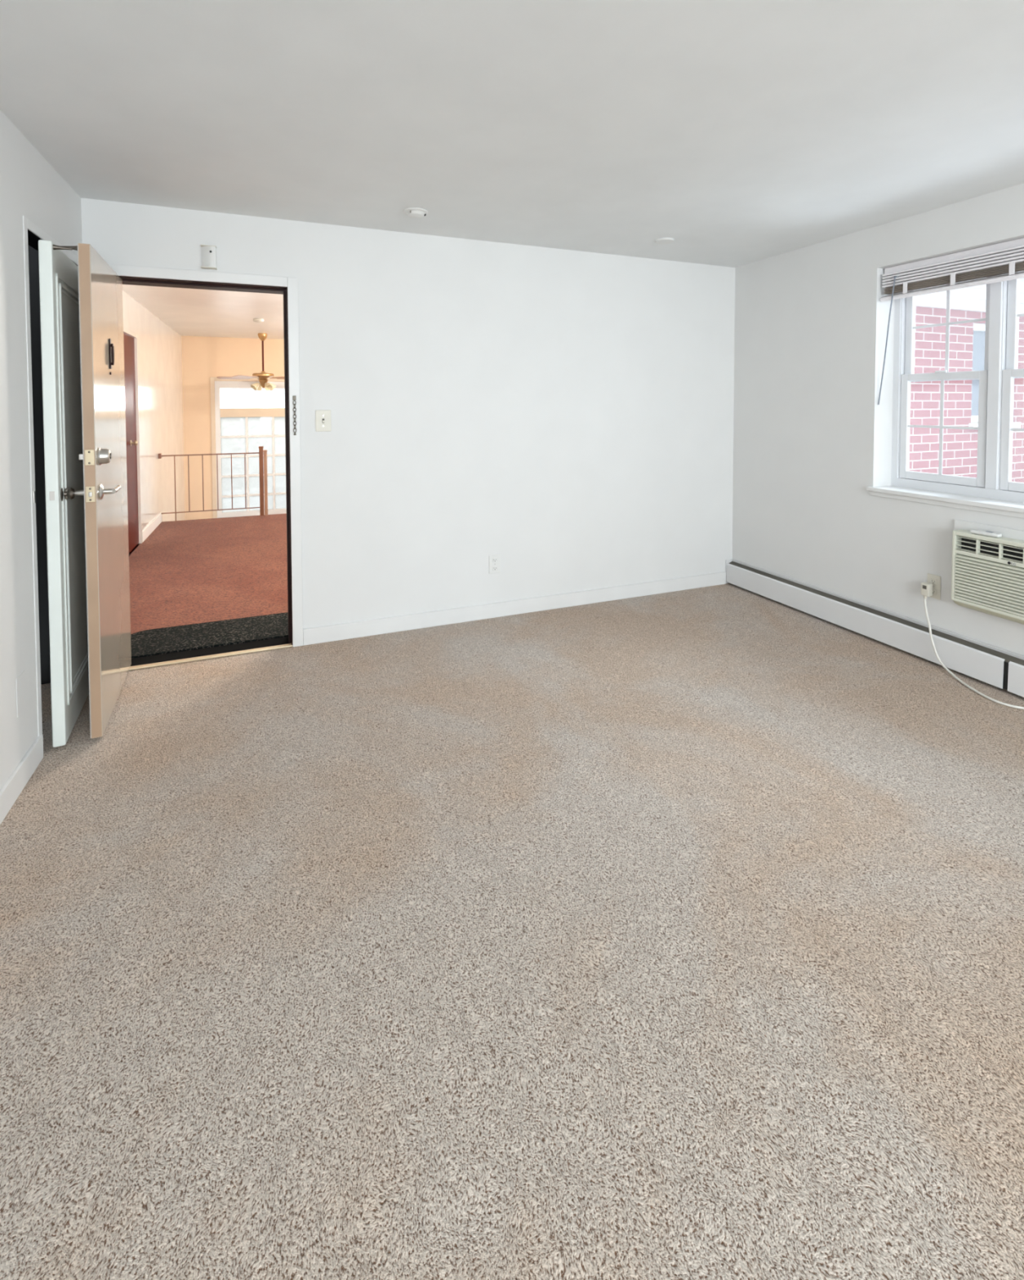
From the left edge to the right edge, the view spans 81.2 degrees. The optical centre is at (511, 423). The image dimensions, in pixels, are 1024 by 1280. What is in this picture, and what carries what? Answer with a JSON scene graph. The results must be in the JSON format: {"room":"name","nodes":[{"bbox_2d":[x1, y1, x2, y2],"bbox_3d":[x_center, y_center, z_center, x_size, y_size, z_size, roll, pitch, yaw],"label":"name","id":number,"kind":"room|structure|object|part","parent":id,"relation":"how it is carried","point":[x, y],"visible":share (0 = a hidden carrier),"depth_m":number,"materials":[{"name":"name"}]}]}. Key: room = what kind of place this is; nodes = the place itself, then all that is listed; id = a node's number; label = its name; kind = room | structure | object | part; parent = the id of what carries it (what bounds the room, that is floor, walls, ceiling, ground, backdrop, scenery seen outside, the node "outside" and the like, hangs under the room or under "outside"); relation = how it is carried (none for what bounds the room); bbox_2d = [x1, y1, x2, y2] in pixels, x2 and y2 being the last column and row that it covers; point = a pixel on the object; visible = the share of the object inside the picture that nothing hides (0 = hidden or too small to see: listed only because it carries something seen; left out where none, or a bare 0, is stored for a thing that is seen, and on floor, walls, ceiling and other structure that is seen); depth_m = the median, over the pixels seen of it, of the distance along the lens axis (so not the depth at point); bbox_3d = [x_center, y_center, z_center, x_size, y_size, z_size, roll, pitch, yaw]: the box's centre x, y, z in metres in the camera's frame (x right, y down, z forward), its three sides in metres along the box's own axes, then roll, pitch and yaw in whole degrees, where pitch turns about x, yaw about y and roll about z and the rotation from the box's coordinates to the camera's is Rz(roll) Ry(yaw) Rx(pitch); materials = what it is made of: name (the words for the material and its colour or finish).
{"room":"empty living room","nodes":[
{"label":"empty living room","id":0,"kind":"room"},
{"bbox_2d":[27,244,50,684],"bbox_3d":[-2.210,0.110,2.222,0.540,2.440,1.500,-1,2,-22],"label":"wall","id":1,"kind":"structure","parent":0,"point":[33,274],"depth_m":2.96,"materials":[{"name":"paint"}]},
{"bbox_2d":[0,110,81,791],"bbox_3d":[-1.001,0.241,0.071,0.080,2.560,6.400,-1,2,-22],"label":"wall","id":2,"kind":"structure","parent":0,"point":[30,188],"depth_m":2.20,"materials":[{"name":"paint"}]},
{"bbox_2d":[15,670,25,717],"bbox_3d":[-1.806,0.992,2.196,0.002,0.142,0.076,-1,2,-22],"label":"blank wall plate","id":3,"kind":"object","parent":2,"relation":"attached to","point":[20,681],"visible":1,"depth_m":2.19,"materials":[{"name":"paint"}]},
{"bbox_2d":[0,734,43,824],"bbox_3d":[-0.809,1.364,-0.235,0.013,0.095,5.620,-1,2,-22],"label":"baseboard","id":4,"kind":"structure","parent":2,"relation":"attached to","point":[13,787],"depth_m":2.16,"materials":[{"name":"paint"}]},
{"bbox_2d":[22,215,77,736],"bbox_3d":[-2.045,0.254,2.658,0.084,2.123,0.764,-1,2,-22],"label":"door frame","id":5,"kind":"structure","parent":2,"relation":"attached to","point":[30,239],"depth_m":2.34,"materials":[{"name":"paint"}]},
{"bbox_3d":[-1.873,0.288,2.343,0.002,0.045,0.016,-1,2,-22],"label":"strike plate","id":6,"kind":"part","parent":5,"relation":"part of","materials":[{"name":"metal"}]},
{"bbox_2d":[37,240,88,746],"bbox_3d":[-1.957,0.282,2.702,0.108,2.038,0.674,-1,2,-26],"label":"door","id":7,"kind":"structure","parent":2,"relation":"in","point":[58,274],"depth_m":2.45,"materials":[{"name":"paint"}]},
{"bbox_3d":[-1.838,0.288,2.386,0.017,0.036,0.002,-1,2,-26],"label":"latch plate","id":8,"kind":"part","parent":7,"relation":"part of","materials":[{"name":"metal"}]},
{"bbox_3d":[-1.824,0.287,2.455,0.040,0.062,0.062,-1,2,-26],"label":"knob","id":9,"kind":"part","parent":7,"relation":"part of","materials":[{"name":"metal"}]},
{"bbox_3d":[-1.959,0.268,2.699,0.011,1.770,0.587,-1,2,-26],"label":"panel moulding","id":10,"kind":"part","parent":7,"relation":"part of","materials":[{"name":"paint"}]},
{"bbox_2d":[122,290,185,554],"bbox_3d":[-3.833,0.882,6.096,0.100,4.240,6.550,-1,2,-22],"label":"wall","id":11,"kind":"structure","parent":0,"point":[159,346],"depth_m":7.12,"materials":[{"name":"beige paint"}]},
{"bbox_2d":[123,333,138,552],"bbox_3d":[-3.565,0.187,5.531,0.097,2.052,0.955,-1,2,-22],"label":"door","id":12,"kind":"structure","parent":11,"relation":"in","point":[131,442],"depth_m":5.74,"materials":[{"name":"brown wood"}]},
{"bbox_3d":[-3.623,0.184,5.726,0.057,0.056,0.056,-1,2,-22],"label":"knob","id":13,"kind":"part","parent":12,"relation":"part of","materials":[{"name":"gold metal"}]},
{"bbox_2d":[123,327,142,543],"bbox_3d":[-3.566,0.171,5.530,0.032,2.100,1.045,-1,2,-22],"label":"door frame","id":14,"kind":"structure","parent":11,"relation":"attached to","point":[126,331],"depth_m":5.98,"materials":[{"name":"beige wood"}]},
{"bbox_2d":[142,512,161,542],"bbox_3d":[-3.967,1.131,6.587,0.014,0.110,1.155,-1,2,-22],"label":"baseboard","id":15,"kind":"structure","parent":11,"relation":"attached to","point":[157,521],"depth_m":6.51,"materials":[{"name":"white wood"}]},
{"bbox_2d":[181,335,284,519],"bbox_3d":[-3.472,0.754,9.856,3.600,4.240,0.150,-1,2,-22],"label":"wall","id":16,"kind":"structure","parent":0,"point":[203,357],"depth_m":9.23,"materials":[{"name":"beige paint"}]},
{"bbox_2d":[209,377,286,518],"bbox_3d":[-3.483,0.470,9.805,2.590,2.430,0.120,-1,2,-22],"label":"window","id":17,"kind":"structure","parent":16,"relation":"in","point":[233,430],"depth_m":9.48,"materials":[{"name":"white glass"}]},
{"bbox_3d":[-3.480,0.628,9.803,2.330,1.495,0.006,-1,2,-22],"label":"lattice glass","id":18,"kind":"part","parent":17,"relation":"part of","materials":[{"name":"white glass"}]},
{"bbox_2d":[80,197,734,628],"bbox_3d":[-0.532,0.113,3.794,4.790,2.560,0.150,-1,2,-22],"label":"wall","id":19,"kind":"structure","parent":0,"point":[566,416],"depth_m":3.85,"materials":[{"name":"paint"}]},
{"bbox_2d":[61,243,131,738],"bbox_3d":[-1.902,0.277,2.798,0.184,2.038,0.797,-1,2,-25],"label":"door","id":20,"kind":"structure","parent":19,"relation":"in","point":[104,455],"depth_m":2.59,"materials":[{"name":"paint"}]},
{"bbox_3d":[-1.815,0.288,2.488,0.079,0.060,0.060,-1,2,-25],"label":"handle","id":21,"kind":"part","parent":20,"relation":"part of","materials":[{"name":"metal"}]},
{"bbox_3d":[-1.730,0.138,2.445,0.031,0.063,0.003,-1,2,-25],"label":"edge plate","id":22,"kind":"part","parent":20,"relation":"part of","materials":[{"name":"gold metal"}]},
{"bbox_3d":[-1.730,0.289,2.450,0.031,0.064,0.003,-1,2,-25],"label":"edge plate","id":23,"kind":"part","parent":20,"relation":"part of","materials":[{"name":"gold metal"}]},
{"bbox_3d":[-1.731,0.285,2.576,0.062,0.066,0.155,-1,2,-25],"label":"lever handle","id":24,"kind":"part","parent":20,"relation":"part of","materials":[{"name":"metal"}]},
{"bbox_2d":[107,263,302,671],"bbox_3d":[-1.692,0.243,3.319,0.970,2.137,0.164,-1,2,-22],"label":"door frame","id":25,"kind":"structure","parent":19,"relation":"attached to","point":[287,286],"depth_m":3.39,"materials":[{"name":"paint"}]},
{"bbox_3d":[-1.700,1.298,3.372,0.863,0.026,0.126,-1,2,-22],"label":"sill","id":26,"kind":"part","parent":25,"relation":"part of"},
{"bbox_2d":[200,244,217,270],"bbox_3d":[-1.629,-0.895,3.208,0.075,0.119,0.048,-1,2,-22],"label":"sensor","id":27,"kind":"object","parent":19,"relation":"attached to","point":[208,251],"visible":1,"depth_m":3.20,"materials":[{"name":"white plastic"}]},
{"bbox_2d":[292,395,296,435],"bbox_3d":[-1.236,-0.047,3.398,0.019,0.226,0.015,-1,2,-22],"label":"chain","id":28,"kind":"object","parent":19,"relation":"attached to","point":[294,397],"visible":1,"depth_m":3.40,"materials":[{"name":"metal"}]},
{"bbox_2d":[315,409,330,431],"bbox_3d":[-1.095,-0.018,3.469,0.086,0.124,0.020,-1,2,-22],"label":"light switch","id":29,"kind":"object","parent":19,"relation":"attached to","point":[322,417],"visible":1,"depth_m":3.47,"materials":[{"name":"beige plastic"}]},
{"bbox_2d":[488,554,500,573],"bbox_3d":[-0.112,0.917,3.905,0.078,0.122,0.009,-1,2,-22],"label":"wall outlet","id":30,"kind":"object","parent":19,"relation":"attached to","point":[494,560],"visible":1,"depth_m":3.90,"materials":[{"name":"white plastic"}]},
{"bbox_2d":[492,557,497,562],"bbox_3d":[-0.112,0.890,3.902,0.034,0.028,0.004,-1,2,-22],"label":"socket","id":31,"kind":"object","parent":30,"relation":"attached to","point":[494,559],"depth_m":3.90,"materials":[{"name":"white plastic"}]},
{"bbox_2d":[492,565,497,570],"bbox_3d":[-0.112,0.945,3.904,0.034,0.028,0.004,-1,2,-22],"label":"socket","id":32,"kind":"object","parent":30,"relation":"attached to","point":[494,567],"depth_m":3.90,"materials":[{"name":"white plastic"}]},
{"bbox_2d":[302,571,725,645],"bbox_3d":[0.221,1.216,4.048,3.095,0.095,0.013,-1,2,-22],"label":"baseboard","id":33,"kind":"structure","parent":19,"relation":"attached to","point":[326,633],"depth_m":3.92,"materials":[{"name":"paint"}]},
{"bbox_2d":[0,513,1023,1279],"bbox_3d":[-0.056,1.427,2.924,4.600,0.250,10.900,-1,2,-22],"label":"floor","id":34,"kind":"structure","parent":0,"point":[676,935],"depth_m":1.52,"materials":[{"name":"beige carpet"}]},
{"bbox_2d":[130,612,288,657],"bbox_3d":[-1.755,1.274,3.649,1.100,0.014,0.420,-1,2,-22],"label":"door mat","id":35,"kind":"object","parent":34,"relation":"on","point":[160,641],"visible":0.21,"depth_m":3.58,"materials":[{"name":"black carpet"}]},
{"bbox_2d":[158,446,267,521],"bbox_3d":[-3.630,0.725,7.302,1.189,0.872,0.060,-1,2,-22],"label":"stair railing","id":36,"kind":"object","parent":34,"relation":"on","point":[262,470],"visible":1,"depth_m":7.43,"materials":[{"name":"paint"}]},
{"bbox_3d":[-3.667,0.372,7.275,1.100,0.015,0.014,-1,2,-22],"label":"rail","id":37,"kind":"part","parent":36,"relation":"part of","materials":[{"name":"paint"}]},
{"bbox_3d":[-3.666,1.057,7.298,1.100,0.012,0.012,-1,2,-22],"label":"rail","id":38,"kind":"part","parent":36,"relation":"part of","materials":[{"name":"paint"}]},
{"bbox_3d":[-3.145,0.717,7.499,0.056,0.872,0.056,-1,2,-22],"label":"newel post","id":39,"kind":"part","parent":36,"relation":"part of","materials":[{"name":"brown wood"}]},
{"bbox_3d":[-3.100,0.740,7.518,0.046,0.825,0.046,-1,2,-22],"label":"newel post","id":40,"kind":"part","parent":36,"relation":"part of","materials":[{"name":"brown wood"}]},
{"bbox_2d":[0,0,1023,339],"bbox_3d":[-0.359,-1.232,3.900,4.950,0.120,13.400,-1,2,-22],"label":"ceiling","id":41,"kind":"structure","parent":0,"point":[738,133],"depth_m":2.15,"materials":[{"name":"paint"}]},
{"bbox_2d":[216,333,284,391],"bbox_3d":[-3.701,-0.912,8.866,1.248,0.843,1.208,-1,2,-22],"label":"ceiling fan","id":42,"kind":"object","parent":41,"relation":"hanging from","point":[262,377],"visible":1,"depth_m":8.77,"materials":[{"name":"gold metal"}]},
{"bbox_3d":[-4.101,-0.674,8.788,0.450,0.035,0.136,0,2,-6],"label":"blade","id":43,"kind":"part","parent":42,"relation":"part of","materials":[{"name":"brown wood"}]},
{"bbox_3d":[-3.766,-0.662,8.418,0.136,0.035,0.450,0,2,12],"label":"blade","id":44,"kind":"part","parent":42,"relation":"part of","materials":[{"name":"brown wood"}]},
{"bbox_3d":[-3.757,-0.546,8.730,0.121,0.121,0.107,-1,2,-22],"label":"lamp shade","id":45,"kind":"part","parent":42,"relation":"part of","materials":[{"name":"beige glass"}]},
{"bbox_3d":[-3.787,-0.552,8.916,0.107,0.121,0.121,-1,2,-22],"label":"lamp shade","id":46,"kind":"part","parent":42,"relation":"part of","materials":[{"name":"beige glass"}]},
{"bbox_3d":[-3.680,-1.002,8.823,0.025,0.460,0.025,-1,2,-22],"label":"down rod","id":47,"kind":"part","parent":42,"relation":"part of","materials":[{"name":"brown metal"}]},
{"bbox_3d":[-3.571,-0.547,8.760,0.107,0.121,0.121,-1,2,-22],"label":"lamp shade","id":48,"kind":"part","parent":42,"relation":"part of","materials":[{"name":"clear glass"}]},
{"bbox_3d":[-3.600,-0.554,8.946,0.121,0.121,0.107,-1,2,-22],"label":"lamp shade","id":49,"kind":"part","parent":42,"relation":"part of","materials":[{"name":"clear glass"}]},
{"bbox_3d":[-3.310,-0.670,8.622,0.450,0.035,0.136,1,2,30],"label":"blade","id":50,"kind":"part","parent":42,"relation":"part of","materials":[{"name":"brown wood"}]},
{"bbox_2d":[253,318,263,322],"bbox_3d":[-3.103,-1.262,7.310,0.124,0.040,0.124,-1,2,-22],"label":"smoke detector","id":51,"kind":"object","parent":41,"relation":"attached to","point":[255,320],"visible":1,"depth_m":7.26,"materials":[{"name":"beige plastic"}]},
{"bbox_2d":[403,207,427,217],"bbox_3d":[-0.520,-1.134,3.228,0.132,0.028,0.132,-1,2,-22],"label":"recessed light","id":52,"kind":"object","parent":41,"relation":"in","point":[413,212],"visible":1,"depth_m":3.20,"materials":[{"name":"white plastic"}]},
{"bbox_2d":[654,237,674,244],"bbox_3d":[0.974,-1.165,3.812,0.124,0.012,0.124,-1,2,-22],"label":"recessed light","id":53,"kind":"object","parent":41,"relation":"in","point":[662,241],"visible":1,"depth_m":3.79,"materials":[{"name":"white plastic"}]},
{"bbox_2d":[732,182,1023,655],"bbox_3d":[3.020,0.174,1.783,0.280,2.560,6.550,-1,2,-22],"label":"wall","id":54,"kind":"structure","parent":0,"point":[811,431],"depth_m":3.75,"materials":[{"name":"paint"}]},
{"bbox_2d":[725,558,1023,697],"bbox_3d":[2.477,1.202,2.701,0.066,0.174,4.196,-1,2,-22],"label":"baseboard heater","id":55,"kind":"object","parent":54,"relation":"attached to","point":[1000,668],"visible":1,"depth_m":3.42,"materials":[{"name":"metal"}]},
{"bbox_2d":[927,573,940,599],"bbox_3d":[2.286,0.882,3.237,0.009,0.128,0.070,-1,2,-22],"label":"wall outlet","id":56,"kind":"object","parent":54,"relation":"attached to","point":[935,580],"visible":0.83,"depth_m":3.23,"materials":[{"name":"beige plastic"}]},
{"bbox_2d":[929,577,936,584],"bbox_3d":[2.284,0.854,3.235,0.004,0.028,0.034,-1,2,-22],"label":"socket","id":57,"kind":"object","parent":56,"relation":"attached to","point":[932,580],"depth_m":3.23,"materials":[{"name":"beige plastic"}]},
{"bbox_2d":[932,588,936,595],"bbox_3d":[2.284,0.909,3.237,0.004,0.028,0.034,-1,2,-22],"label":"socket","id":58,"kind":"object","parent":56,"relation":"attached to","point":[934,590],"depth_m":3.23,"materials":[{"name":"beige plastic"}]},
{"bbox_2d":[866,271,1023,518],"bbox_3d":[2.562,-0.223,2.833,0.288,1.345,1.664,-1,2,-22],"label":"window","id":59,"kind":"structure","parent":54,"relation":"in","point":[993,482],"depth_m":3.15,"materials":[{"name":"white plastic"}]},
{"bbox_3d":[2.419,0.021,3.359,0.030,0.618,0.462,-1,2,-22],"label":"sash","id":60,"kind":"part","parent":59,"relation":"part of","materials":[{"name":"white plastic"}]},
{"bbox_3d":[2.449,-0.553,3.352,0.030,0.620,0.470,-1,2,-22],"label":"sash","id":61,"kind":"part","parent":59,"relation":"part of","materials":[{"name":"white plastic"}]},
{"bbox_2d":[877,237,1023,404],"bbox_3d":[2.500,-0.491,2.801,0.088,0.804,1.604,-1,2,-22],"label":"window blind","id":62,"kind":"object","parent":59,"relation":"attached to","point":[1004,258],"visible":1,"depth_m":3.14,"materials":[{"name":"white plastic"}]},
{"bbox_3d":[2.495,-0.715,2.788,0.064,0.040,1.596,-1,2,-22],"label":"rail","id":63,"kind":"part","parent":62,"relation":"part of","materials":[{"name":"white plastic"}]},
{"bbox_3d":[2.620,0.037,2.863,0.030,0.618,0.472,-1,2,-22],"label":"sash","id":64,"kind":"part","parent":59,"relation":"part of","materials":[{"name":"white plastic"}]},
{"bbox_3d":[2.650,-0.537,2.857,0.030,0.620,0.480,-1,2,-22],"label":"sash","id":65,"kind":"part","parent":59,"relation":"part of","materials":[{"name":"white plastic"}]},
{"bbox_2d":[920,519,1023,709],"bbox_3d":[2.341,0.905,2.832,0.211,0.790,0.861,-1,2,-22],"label":"air conditioner","id":66,"kind":"object","parent":54,"relation":"in","point":[987,575],"visible":1,"depth_m":2.93,"materials":[{"name":"paint"}]},
{"bbox_3d":[2.330,1.078,2.827,0.182,0.445,0.849,-1,2,-22],"label":"power cord","id":67,"kind":"part","parent":66,"relation":"part of","materials":[{"name":"plastic"}]},
{"bbox_2d":[970,528,1001,537],"bbox_3d":[2.342,0.540,2.950,0.042,0.020,0.124,-1,2,-26],"label":"remote control","id":68,"kind":"object","parent":66,"relation":"on","point":[974,531],"visible":1,"depth_m":2.94,"materials":[{"name":"white plastic"}]},
{"bbox_2d":[954,554,1023,617],"bbox_3d":[2.384,0.788,2.796,0.014,0.222,0.577,-1,2,-22],"label":"grille","id":69,"kind":"object","parent":66,"relation":"attached to","point":[992,584],"depth_m":2.91,"materials":[{"name":"white plastic"}]},
{"bbox_2d":[955,535,1023,564],"bbox_3d":[2.412,0.615,2.802,0.070,0.072,0.581,-1,2,-22],"label":"vent","id":70,"kind":"object","parent":66,"relation":"attached to","point":[996,550],"depth_m":2.93,"materials":[{"name":"white plastic"}]},
{"label":"outside","id":71,"kind":"structure","parent":0,"visible":0},
{"bbox_3d":[19.137,4.192,2.118,29.720,0.200,42.000,-1,2,-22],"label":"ground","id":72,"kind":"structure","parent":71,"visible":0},
{"bbox_2d":[908,271,1023,482],"bbox_3d":[4.934,0.923,6.434,6.700,6.100,2.620,-1,2,-22],"label":"window glass","id":73,"kind":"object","parent":72,"relation":"on","point":[966,340],"visible":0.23,"depth_m":4.89,"materials":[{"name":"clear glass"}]},
{"bbox_3d":[5.296,-1.166,5.460,6.700,0.420,0.670,-1,2,-22],"label":"cornice","id":74,"kind":"part","parent":73,"relation":"part of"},
{"bbox_3d":[4.087,-0.433,5.163,0.505,0.840,0.005,-1,2,-22],"label":"pane","id":75,"kind":"part","parent":73,"relation":"part of","materials":[{"name":"glass"}]}
]}

